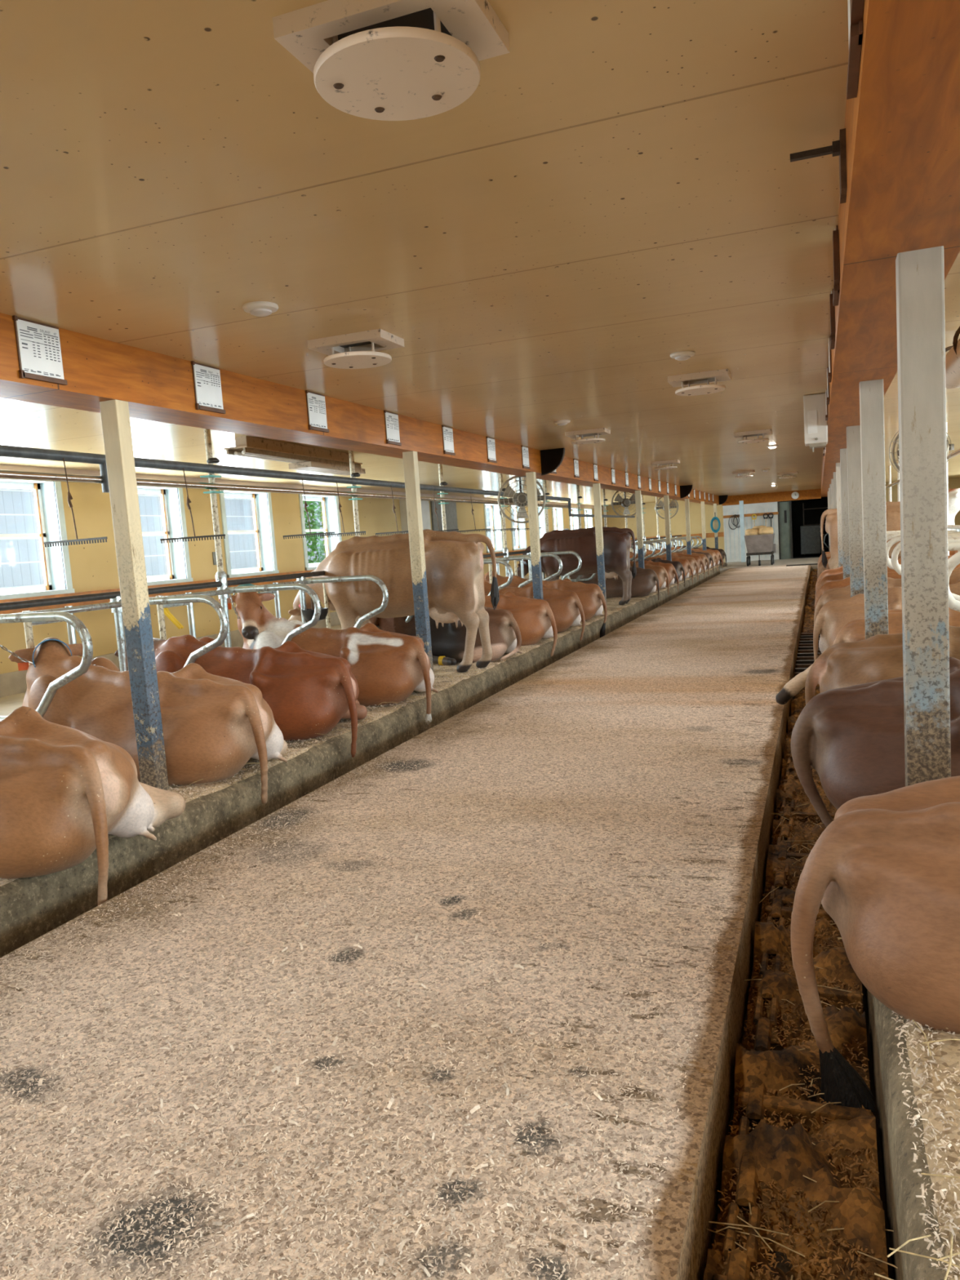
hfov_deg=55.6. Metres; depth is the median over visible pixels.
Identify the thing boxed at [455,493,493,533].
trainer
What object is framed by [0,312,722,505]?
beam
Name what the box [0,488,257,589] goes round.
window pane
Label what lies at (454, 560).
cow
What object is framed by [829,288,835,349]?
card
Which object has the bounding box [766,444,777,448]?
ceiling lamp
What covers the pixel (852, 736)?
cow
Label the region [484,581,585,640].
cow
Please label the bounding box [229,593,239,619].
chain
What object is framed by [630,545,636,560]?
divider
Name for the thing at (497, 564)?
stanchion
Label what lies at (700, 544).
divider
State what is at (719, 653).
floor
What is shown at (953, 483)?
wall
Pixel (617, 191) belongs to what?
ceiling
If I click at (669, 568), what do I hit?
cow
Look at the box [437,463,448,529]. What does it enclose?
ceiling pipe
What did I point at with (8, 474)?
milk line
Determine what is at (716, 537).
support post
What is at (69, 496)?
trainer
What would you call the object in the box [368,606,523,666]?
cow
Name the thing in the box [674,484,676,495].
card
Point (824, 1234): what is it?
wood shavings
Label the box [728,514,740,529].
bundle
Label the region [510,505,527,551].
window
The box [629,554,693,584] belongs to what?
cow
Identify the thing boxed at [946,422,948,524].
ceiling pipe
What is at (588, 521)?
window
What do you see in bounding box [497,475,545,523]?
fan
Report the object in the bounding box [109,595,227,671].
divider
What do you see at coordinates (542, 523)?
window
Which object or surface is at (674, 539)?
divider
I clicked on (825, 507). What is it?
shelf
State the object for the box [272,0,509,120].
ceiling vent
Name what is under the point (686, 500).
support post
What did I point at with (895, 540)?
divider
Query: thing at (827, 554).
cow
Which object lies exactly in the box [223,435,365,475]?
tube light
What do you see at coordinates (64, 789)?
cow
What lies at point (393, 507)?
trainer
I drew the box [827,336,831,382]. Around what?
card
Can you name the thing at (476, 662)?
straw
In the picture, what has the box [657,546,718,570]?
cow
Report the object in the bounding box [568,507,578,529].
window
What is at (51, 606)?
trim
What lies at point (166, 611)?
hose
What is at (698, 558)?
cow
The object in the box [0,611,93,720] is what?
divider
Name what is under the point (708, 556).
cow
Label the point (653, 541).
divider
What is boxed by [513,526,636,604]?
cow
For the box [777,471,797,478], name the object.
ceiling vent
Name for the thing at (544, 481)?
ceiling pipe
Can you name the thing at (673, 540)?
divider
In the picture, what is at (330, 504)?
window
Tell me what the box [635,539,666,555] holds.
divider
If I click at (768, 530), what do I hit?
sack
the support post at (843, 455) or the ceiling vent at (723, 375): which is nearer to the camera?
the ceiling vent at (723, 375)
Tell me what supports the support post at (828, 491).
on the platform at (950, 1051)
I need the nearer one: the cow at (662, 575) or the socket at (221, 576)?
the socket at (221, 576)
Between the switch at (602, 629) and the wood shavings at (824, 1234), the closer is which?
the wood shavings at (824, 1234)
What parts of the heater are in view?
panel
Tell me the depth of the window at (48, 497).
10.00 m
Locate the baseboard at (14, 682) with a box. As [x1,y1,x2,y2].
[0,573,560,697]
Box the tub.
[744,533,774,553]
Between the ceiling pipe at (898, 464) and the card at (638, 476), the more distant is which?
the ceiling pipe at (898, 464)
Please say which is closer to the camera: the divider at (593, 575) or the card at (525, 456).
the card at (525, 456)
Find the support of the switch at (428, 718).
attached to the cow at (386, 666)
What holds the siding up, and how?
on the ground
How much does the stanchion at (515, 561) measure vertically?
0.940 m
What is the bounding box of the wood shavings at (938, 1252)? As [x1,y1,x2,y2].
[891,1010,959,1279]
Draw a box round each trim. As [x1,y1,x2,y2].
[0,464,603,509]
[0,549,524,614]
[630,532,724,540]
[723,511,778,518]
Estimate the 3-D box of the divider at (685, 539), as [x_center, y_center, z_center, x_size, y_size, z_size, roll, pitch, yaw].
[5.859,-2.610,27.608,0.945,0.990,0.100,-2,6,21]
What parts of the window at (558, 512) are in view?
sash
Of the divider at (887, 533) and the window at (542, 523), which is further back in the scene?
the window at (542, 523)
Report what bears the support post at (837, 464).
on the platform at (950, 1051)
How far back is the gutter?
2.25 m
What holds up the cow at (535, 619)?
on the bedding
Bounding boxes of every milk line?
[0,469,569,507]
[568,501,635,517]
[885,448,959,488]
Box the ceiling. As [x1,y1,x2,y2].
[0,0,959,506]
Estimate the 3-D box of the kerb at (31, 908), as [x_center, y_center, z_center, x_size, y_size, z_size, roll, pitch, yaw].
[1.855,-0.149,13.543,0.082,0.380,38.520,-2,6,21]
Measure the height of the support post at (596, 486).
2.066 m
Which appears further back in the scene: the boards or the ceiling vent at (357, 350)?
the boards
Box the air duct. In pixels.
[944,313,959,388]
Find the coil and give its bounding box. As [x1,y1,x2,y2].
[710,512,720,533]
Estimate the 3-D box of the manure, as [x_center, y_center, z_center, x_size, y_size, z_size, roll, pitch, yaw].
[5.039,-0.274,13.673,0.350,0.257,29.995,-2,6,21]
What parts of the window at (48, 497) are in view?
sash, sill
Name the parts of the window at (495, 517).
sash, sill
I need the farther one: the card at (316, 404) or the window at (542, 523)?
the window at (542, 523)
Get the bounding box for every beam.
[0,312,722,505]
[821,0,959,497]
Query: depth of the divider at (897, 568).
8.59 m
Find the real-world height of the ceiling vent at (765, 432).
0.126 m
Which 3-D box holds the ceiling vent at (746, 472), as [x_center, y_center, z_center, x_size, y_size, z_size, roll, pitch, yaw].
[5.473,-3.442,18.905,0.430,0.126,0.364,-2,6,21]
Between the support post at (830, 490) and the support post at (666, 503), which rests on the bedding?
the support post at (666, 503)
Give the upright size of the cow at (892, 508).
1.546 m
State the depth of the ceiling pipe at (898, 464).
18.32 m
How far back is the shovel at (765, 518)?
33.08 m
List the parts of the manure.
gutter grate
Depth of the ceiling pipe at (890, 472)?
20.56 m
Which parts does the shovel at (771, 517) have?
blade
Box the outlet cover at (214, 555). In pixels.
[212,551,217,564]
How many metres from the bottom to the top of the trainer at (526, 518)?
0.550 m
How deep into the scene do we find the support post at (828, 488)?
23.99 m
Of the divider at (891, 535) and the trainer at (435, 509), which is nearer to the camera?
the divider at (891, 535)
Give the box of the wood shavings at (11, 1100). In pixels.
[0,738,765,1279]
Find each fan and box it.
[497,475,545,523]
[611,490,635,517]
[654,497,678,519]
[888,431,954,472]
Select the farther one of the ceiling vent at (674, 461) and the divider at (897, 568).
the ceiling vent at (674, 461)
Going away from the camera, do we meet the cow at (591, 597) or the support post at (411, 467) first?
the support post at (411, 467)
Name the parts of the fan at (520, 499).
blade, motor, blade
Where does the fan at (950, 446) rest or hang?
hanging from the ceiling
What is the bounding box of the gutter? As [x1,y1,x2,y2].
[711,711,893,1279]
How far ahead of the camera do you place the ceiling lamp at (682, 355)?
5.84 m
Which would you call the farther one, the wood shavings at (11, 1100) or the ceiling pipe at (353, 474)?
the ceiling pipe at (353, 474)
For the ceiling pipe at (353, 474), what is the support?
attached to the ceiling
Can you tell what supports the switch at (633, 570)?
attached to the cow at (616, 541)
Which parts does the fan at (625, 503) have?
blade, motor, blade, blade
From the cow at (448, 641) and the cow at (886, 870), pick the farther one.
the cow at (448, 641)
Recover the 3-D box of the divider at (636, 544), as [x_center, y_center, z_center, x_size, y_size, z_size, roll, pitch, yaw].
[3.348,-1.730,20.853,0.945,0.990,0.100,-2,6,21]
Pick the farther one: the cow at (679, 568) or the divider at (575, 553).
the cow at (679, 568)
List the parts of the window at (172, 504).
sash, sill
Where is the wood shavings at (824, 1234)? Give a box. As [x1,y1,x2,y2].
[711,756,887,1279]
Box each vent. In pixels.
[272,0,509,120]
[306,328,404,368]
[564,427,610,444]
[650,459,679,470]
[667,368,731,395]
[732,470,755,477]
[733,428,772,444]
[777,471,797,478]
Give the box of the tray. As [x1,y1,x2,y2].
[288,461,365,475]
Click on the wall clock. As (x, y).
(795, 495)
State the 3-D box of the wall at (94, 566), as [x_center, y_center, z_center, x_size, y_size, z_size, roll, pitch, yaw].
[-1.892,-1.659,17.684,0.280,2.414,44.000,-2,6,21]
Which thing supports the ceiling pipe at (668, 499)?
attached to the ceiling
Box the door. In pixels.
[777,500,792,559]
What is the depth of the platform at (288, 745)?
5.91 m
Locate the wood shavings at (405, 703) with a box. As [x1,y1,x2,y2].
[0,644,537,884]
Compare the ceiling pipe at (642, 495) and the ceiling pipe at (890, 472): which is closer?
the ceiling pipe at (890, 472)
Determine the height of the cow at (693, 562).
0.856 m
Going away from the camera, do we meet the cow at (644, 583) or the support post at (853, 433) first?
the support post at (853, 433)
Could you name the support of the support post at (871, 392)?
on the platform at (950, 1051)
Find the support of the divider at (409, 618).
on the bedding
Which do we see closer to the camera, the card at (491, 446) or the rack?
the card at (491, 446)
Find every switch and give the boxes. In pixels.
[425,713,431,724]
[489,575,499,609]
[600,622,605,637]
[631,562,636,577]
[818,1045,875,1111]
[822,548,827,568]
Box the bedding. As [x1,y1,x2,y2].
[0,562,725,886]
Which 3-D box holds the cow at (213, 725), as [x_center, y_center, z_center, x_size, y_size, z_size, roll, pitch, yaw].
[-2.017,0.430,5.424,1.876,0.935,0.957,-3,6,12]
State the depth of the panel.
20.30 m
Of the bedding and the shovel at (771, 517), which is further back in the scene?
the shovel at (771, 517)
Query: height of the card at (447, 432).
0.272 m
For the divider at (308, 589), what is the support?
on the bedding
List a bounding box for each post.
[99,399,168,790]
[402,451,433,671]
[525,471,543,599]
[592,483,606,609]
[635,490,644,568]
[663,495,671,560]
[684,498,691,555]
[700,501,706,550]
[713,503,718,548]
[738,500,745,562]
[827,491,830,551]
[828,488,830,508]
[829,484,831,508]
[831,479,834,508]
[833,471,836,508]
[835,462,842,567]
[840,448,849,578]
[846,425,863,597]
[859,378,888,639]
[895,245,951,786]
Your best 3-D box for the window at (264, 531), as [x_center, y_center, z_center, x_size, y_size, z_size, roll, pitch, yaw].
[-3.479,-1.567,13.363,0.300,1.255,1.260,-2,6,21]
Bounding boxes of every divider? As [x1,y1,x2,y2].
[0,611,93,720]
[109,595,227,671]
[216,582,320,647]
[295,574,388,628]
[376,615,413,628]
[483,555,532,587]
[484,559,513,595]
[502,553,562,581]
[526,551,582,579]
[566,573,596,582]
[573,575,582,582]
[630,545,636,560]
[631,540,663,557]
[631,542,646,560]
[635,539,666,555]
[635,542,655,559]
[643,538,677,552]
[650,537,683,552]
[657,537,686,551]
[663,537,693,550]
[670,536,698,548]
[675,535,702,547]
[886,528,951,561]
[886,528,959,566]
[886,531,959,569]
[890,533,959,575]
[947,537,959,542]
[947,542,959,600]
[947,551,959,612]
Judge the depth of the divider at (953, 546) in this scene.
6.26 m
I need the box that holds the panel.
[430,501,457,531]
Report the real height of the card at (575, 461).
0.272 m
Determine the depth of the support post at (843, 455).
11.04 m
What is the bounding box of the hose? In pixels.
[163,608,183,629]
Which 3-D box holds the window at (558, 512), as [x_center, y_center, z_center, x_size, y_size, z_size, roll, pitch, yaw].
[2.390,-3.624,29.152,0.300,1.255,1.260,-2,6,21]
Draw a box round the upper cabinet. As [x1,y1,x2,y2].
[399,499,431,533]
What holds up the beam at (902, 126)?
attached to the ceiling
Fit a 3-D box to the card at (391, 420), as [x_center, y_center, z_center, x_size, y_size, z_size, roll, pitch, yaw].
[-0.723,-1.756,7.557,0.016,0.272,0.262,-2,6,21]
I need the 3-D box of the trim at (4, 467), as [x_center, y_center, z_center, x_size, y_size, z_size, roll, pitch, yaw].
[-2.343,-2.623,16.114,0.030,0.114,41.000,-2,6,21]
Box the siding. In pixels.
[485,507,554,546]
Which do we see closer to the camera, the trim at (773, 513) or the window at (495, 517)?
the window at (495, 517)
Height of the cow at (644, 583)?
0.857 m
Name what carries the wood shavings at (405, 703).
on the bedding
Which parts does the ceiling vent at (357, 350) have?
spacer rod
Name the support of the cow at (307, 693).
on the bedding
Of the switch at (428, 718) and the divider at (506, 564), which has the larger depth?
the divider at (506, 564)
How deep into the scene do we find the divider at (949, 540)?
7.33 m
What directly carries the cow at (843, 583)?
on the platform at (950, 1051)
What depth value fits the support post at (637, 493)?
18.16 m
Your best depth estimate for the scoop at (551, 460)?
11.57 m
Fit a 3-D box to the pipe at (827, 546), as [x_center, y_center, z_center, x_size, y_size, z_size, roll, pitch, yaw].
[12.688,-3.815,33.371,0.227,0.891,0.048,-2,6,21]
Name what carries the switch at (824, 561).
attached to the cow at (892, 508)
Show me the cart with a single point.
(756, 544)
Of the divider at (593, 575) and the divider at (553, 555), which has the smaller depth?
the divider at (553, 555)
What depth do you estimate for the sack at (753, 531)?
29.10 m
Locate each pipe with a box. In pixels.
[200,428,227,589]
[346,450,362,536]
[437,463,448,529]
[498,473,508,556]
[542,480,551,533]
[576,484,582,528]
[602,488,608,527]
[623,492,627,528]
[640,494,645,541]
[655,496,659,539]
[668,498,671,537]
[823,533,828,547]
[888,465,891,502]
[897,458,900,501]
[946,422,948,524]
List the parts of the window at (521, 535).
sash, sill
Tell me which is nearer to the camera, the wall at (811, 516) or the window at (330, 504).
the window at (330, 504)
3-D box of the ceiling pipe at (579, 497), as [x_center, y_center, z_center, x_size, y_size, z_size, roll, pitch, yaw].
[2.039,-2.550,18.595,0.125,1.364,0.170,-2,6,21]
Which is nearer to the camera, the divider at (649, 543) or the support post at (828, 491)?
the divider at (649, 543)
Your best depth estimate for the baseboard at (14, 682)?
10.35 m
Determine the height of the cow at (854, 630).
0.857 m
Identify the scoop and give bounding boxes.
[540,448,564,475]
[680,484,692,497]
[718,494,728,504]
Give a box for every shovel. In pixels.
[751,514,756,526]
[763,513,768,526]
[768,512,775,552]
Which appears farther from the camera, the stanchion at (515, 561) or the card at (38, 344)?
the stanchion at (515, 561)
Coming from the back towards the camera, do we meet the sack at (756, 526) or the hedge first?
the sack at (756, 526)
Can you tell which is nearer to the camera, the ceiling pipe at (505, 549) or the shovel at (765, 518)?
the ceiling pipe at (505, 549)
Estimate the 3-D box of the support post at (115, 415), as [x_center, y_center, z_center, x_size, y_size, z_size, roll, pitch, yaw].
[-1.800,-0.201,4.760,0.105,2.066,0.095,-2,6,21]
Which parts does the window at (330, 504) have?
sill, sash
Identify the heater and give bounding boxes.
[803,393,827,451]
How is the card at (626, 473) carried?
attached to the beam at (157, 387)
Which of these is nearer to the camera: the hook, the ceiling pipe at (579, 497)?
the hook
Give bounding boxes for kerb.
[0,563,727,957]
[864,986,948,1279]
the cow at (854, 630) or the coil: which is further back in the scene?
the coil
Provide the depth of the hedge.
18.88 m
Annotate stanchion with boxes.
[22,605,78,665]
[155,592,195,639]
[256,582,280,617]
[322,582,331,628]
[488,563,499,583]
[514,560,524,577]
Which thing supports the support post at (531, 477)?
on the bedding
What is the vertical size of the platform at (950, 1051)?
0.055 m
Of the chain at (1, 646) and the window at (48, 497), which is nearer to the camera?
the chain at (1, 646)
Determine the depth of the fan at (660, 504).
24.71 m
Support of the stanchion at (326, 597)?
on the bedding
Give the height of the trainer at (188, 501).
0.550 m
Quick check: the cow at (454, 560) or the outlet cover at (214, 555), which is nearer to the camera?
the cow at (454, 560)
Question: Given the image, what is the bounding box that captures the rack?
[802,502,829,555]
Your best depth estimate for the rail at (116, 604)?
6.13 m
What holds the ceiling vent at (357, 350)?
in the ceiling
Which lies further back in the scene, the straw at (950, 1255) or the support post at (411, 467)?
the support post at (411, 467)
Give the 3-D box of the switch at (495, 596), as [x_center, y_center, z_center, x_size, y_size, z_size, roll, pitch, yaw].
[0.136,-0.462,8.506,0.083,0.363,0.087,-2,6,21]
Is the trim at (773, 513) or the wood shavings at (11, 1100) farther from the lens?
the trim at (773, 513)
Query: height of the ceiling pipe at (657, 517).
1.364 m
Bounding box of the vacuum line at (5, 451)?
[0,444,570,501]
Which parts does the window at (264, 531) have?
sash, sill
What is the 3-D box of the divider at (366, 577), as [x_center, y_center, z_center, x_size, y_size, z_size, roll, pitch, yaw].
[-1.256,-0.116,8.470,0.945,0.990,0.100,-2,6,21]
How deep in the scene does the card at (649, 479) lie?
19.09 m
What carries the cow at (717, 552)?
on the bedding
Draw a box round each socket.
[215,571,227,589]
[502,547,508,556]
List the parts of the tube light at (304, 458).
rail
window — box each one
[0,478,75,599]
[137,485,193,586]
[218,489,279,577]
[298,493,342,570]
[483,503,503,553]
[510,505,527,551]
[537,506,546,538]
[551,506,564,530]
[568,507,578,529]
[583,507,593,528]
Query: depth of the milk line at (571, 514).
18.85 m
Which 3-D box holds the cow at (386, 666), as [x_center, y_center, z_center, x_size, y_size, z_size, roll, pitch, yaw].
[-1.213,0.074,7.621,1.932,1.178,0.965,-2,6,21]
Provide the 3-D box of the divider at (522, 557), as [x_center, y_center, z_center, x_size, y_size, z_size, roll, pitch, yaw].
[0.418,-0.703,12.973,0.945,0.990,0.100,-2,6,21]
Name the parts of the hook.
mounting plate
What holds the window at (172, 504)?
in the wall at (94, 566)
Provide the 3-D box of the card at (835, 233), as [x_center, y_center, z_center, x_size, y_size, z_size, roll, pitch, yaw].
[1.410,-1.488,3.613,0.020,0.240,0.360,-2,6,21]
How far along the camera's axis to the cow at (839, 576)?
11.36 m
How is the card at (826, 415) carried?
attached to the beam at (902, 126)
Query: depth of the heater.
8.19 m
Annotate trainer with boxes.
[44,457,107,546]
[160,468,225,543]
[283,478,334,539]
[320,480,365,537]
[375,485,408,535]
[432,488,458,532]
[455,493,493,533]
[485,510,519,532]
[510,518,542,531]
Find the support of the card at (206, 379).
attached to the beam at (157, 387)
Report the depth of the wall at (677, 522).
34.27 m
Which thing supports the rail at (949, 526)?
attached to the divider
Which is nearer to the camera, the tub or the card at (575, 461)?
the card at (575, 461)
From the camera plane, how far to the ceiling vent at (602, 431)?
9.76 m
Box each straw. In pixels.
[187,662,476,786]
[706,803,959,1279]
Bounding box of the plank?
[786,563,817,566]
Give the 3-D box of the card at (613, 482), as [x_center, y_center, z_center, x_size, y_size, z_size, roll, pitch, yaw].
[2.294,-2.814,15.675,0.016,0.272,0.262,-2,6,21]
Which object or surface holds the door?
attached to the boards
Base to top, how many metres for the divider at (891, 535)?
0.990 m
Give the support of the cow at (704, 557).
on the bedding
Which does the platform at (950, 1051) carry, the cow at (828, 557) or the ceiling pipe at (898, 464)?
the cow at (828, 557)
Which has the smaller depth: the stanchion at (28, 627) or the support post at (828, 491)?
the stanchion at (28, 627)
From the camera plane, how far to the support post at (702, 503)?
28.26 m
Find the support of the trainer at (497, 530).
hanging from the vacuum line at (5, 451)
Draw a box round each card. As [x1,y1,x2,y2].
[12,315,67,385]
[191,360,226,413]
[305,390,328,432]
[383,410,401,445]
[441,425,455,455]
[485,436,497,462]
[520,444,529,468]
[573,458,579,477]
[593,463,598,481]
[610,468,615,484]
[624,471,629,486]
[637,475,641,488]
[648,477,652,490]
[657,480,661,493]
[666,482,669,493]
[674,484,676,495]
[825,392,827,420]
[826,366,829,404]
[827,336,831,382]
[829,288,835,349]
[832,225,839,306]
[846,0,864,99]
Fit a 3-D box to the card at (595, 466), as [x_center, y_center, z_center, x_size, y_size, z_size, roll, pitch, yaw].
[1.838,-2.654,14.447,0.016,0.272,0.262,-2,6,21]
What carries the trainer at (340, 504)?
hanging from the vacuum line at (5, 451)
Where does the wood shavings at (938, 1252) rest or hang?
on the platform at (950, 1051)
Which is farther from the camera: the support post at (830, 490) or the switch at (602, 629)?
the support post at (830, 490)
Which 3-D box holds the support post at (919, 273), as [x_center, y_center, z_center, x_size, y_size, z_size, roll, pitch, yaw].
[1.504,-0.248,3.085,0.135,2.066,0.100,-2,6,21]
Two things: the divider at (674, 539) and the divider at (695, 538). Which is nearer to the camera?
the divider at (674, 539)
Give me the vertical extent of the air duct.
0.346 m
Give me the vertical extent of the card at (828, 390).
0.240 m
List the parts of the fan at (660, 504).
blade, motor, blade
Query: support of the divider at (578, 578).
on the bedding
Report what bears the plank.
on the floor at (719, 653)
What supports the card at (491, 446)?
attached to the beam at (157, 387)
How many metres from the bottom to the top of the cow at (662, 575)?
0.856 m
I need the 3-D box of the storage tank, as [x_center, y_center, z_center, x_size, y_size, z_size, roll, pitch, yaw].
[12.304,-3.782,33.841,0.750,1.250,0.680,-2,6,21]
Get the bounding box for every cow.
[0,706,185,905]
[8,637,288,803]
[114,634,367,757]
[218,583,438,724]
[288,528,499,672]
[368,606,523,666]
[484,571,607,637]
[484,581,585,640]
[484,591,557,657]
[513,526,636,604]
[568,565,659,600]
[629,551,698,581]
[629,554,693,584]
[629,557,684,586]
[630,560,678,591]
[630,562,669,595]
[631,551,705,577]
[645,548,709,574]
[650,547,713,573]
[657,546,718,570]
[663,546,723,565]
[671,544,726,566]
[775,607,959,704]
[790,775,959,1111]
[791,656,959,826]
[804,625,959,705]
[813,566,959,623]
[813,582,959,661]
[814,555,952,599]
[814,563,959,608]
[815,550,957,590]
[817,553,831,569]
[817,555,831,573]
[817,555,901,579]
[820,488,959,568]
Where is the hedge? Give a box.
[302,500,326,563]
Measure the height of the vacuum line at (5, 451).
0.254 m
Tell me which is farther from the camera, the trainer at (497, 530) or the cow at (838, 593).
the trainer at (497, 530)
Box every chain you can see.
[0,644,96,665]
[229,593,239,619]
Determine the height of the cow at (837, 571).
0.854 m
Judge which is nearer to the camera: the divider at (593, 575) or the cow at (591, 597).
the cow at (591, 597)
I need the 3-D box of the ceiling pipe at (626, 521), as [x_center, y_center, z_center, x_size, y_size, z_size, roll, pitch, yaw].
[3.713,-3.136,23.098,0.125,1.364,0.170,-2,6,21]
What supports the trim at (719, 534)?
attached to the wall at (677, 522)
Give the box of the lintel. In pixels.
[722,488,821,506]
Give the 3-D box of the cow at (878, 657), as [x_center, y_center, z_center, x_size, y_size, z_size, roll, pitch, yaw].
[2.805,0.223,4.559,2.237,0.903,0.920,-1,7,23]
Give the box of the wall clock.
[791,491,799,498]
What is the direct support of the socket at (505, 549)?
attached to the ceiling pipe at (505, 549)
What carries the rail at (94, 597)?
attached to the divider at (87, 646)
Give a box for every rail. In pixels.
[0,534,682,610]
[14,556,508,613]
[947,524,959,529]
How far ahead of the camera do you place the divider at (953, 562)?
5.21 m
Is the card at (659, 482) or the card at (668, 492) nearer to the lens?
the card at (659, 482)
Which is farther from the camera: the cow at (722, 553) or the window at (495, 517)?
the cow at (722, 553)
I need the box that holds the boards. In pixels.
[722,502,779,562]
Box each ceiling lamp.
[242,301,278,316]
[554,419,570,425]
[670,351,695,360]
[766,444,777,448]
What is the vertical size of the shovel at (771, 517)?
1.443 m
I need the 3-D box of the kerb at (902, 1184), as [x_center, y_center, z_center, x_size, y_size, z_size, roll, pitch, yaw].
[4.813,-0.232,12.432,0.082,0.380,38.520,-2,6,21]
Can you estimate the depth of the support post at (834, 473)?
16.17 m
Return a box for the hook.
[790,128,847,203]
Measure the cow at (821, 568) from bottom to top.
0.854 m
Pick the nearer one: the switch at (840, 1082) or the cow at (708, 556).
the switch at (840, 1082)
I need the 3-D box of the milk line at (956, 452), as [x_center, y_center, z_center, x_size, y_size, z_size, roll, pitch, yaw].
[5.846,-2.280,11.502,0.060,0.057,30.000,-2,6,21]
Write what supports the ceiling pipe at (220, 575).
attached to the ceiling
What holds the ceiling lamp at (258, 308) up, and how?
attached to the ceiling
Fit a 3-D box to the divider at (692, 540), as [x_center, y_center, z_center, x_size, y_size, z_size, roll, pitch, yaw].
[6.278,-2.757,28.734,0.945,0.990,0.100,-2,6,21]
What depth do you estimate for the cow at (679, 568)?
20.70 m
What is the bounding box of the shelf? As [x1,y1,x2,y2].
[804,506,827,509]
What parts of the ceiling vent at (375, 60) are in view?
spacer rod, spacer rod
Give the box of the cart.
[744,533,774,566]
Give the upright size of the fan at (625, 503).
0.901 m
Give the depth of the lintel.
32.73 m
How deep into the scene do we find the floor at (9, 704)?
8.81 m
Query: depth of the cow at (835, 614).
7.64 m
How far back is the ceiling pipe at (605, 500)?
20.84 m
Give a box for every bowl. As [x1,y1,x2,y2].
[301,598,328,621]
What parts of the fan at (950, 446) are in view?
motor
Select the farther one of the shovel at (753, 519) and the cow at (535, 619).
the shovel at (753, 519)
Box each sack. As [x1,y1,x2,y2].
[745,528,758,535]
[752,525,766,528]
[758,526,773,534]
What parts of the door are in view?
pane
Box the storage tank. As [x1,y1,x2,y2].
[800,524,822,554]
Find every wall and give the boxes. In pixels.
[0,481,603,674]
[602,500,774,562]
[745,496,829,561]
[885,478,959,524]
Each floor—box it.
[0,557,819,1279]
[0,577,570,715]
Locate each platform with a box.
[287,680,452,748]
[904,1019,959,1279]
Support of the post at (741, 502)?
on the floor at (719, 653)
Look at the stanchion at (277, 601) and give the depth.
8.16 m
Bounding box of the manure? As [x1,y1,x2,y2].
[703,568,888,1279]

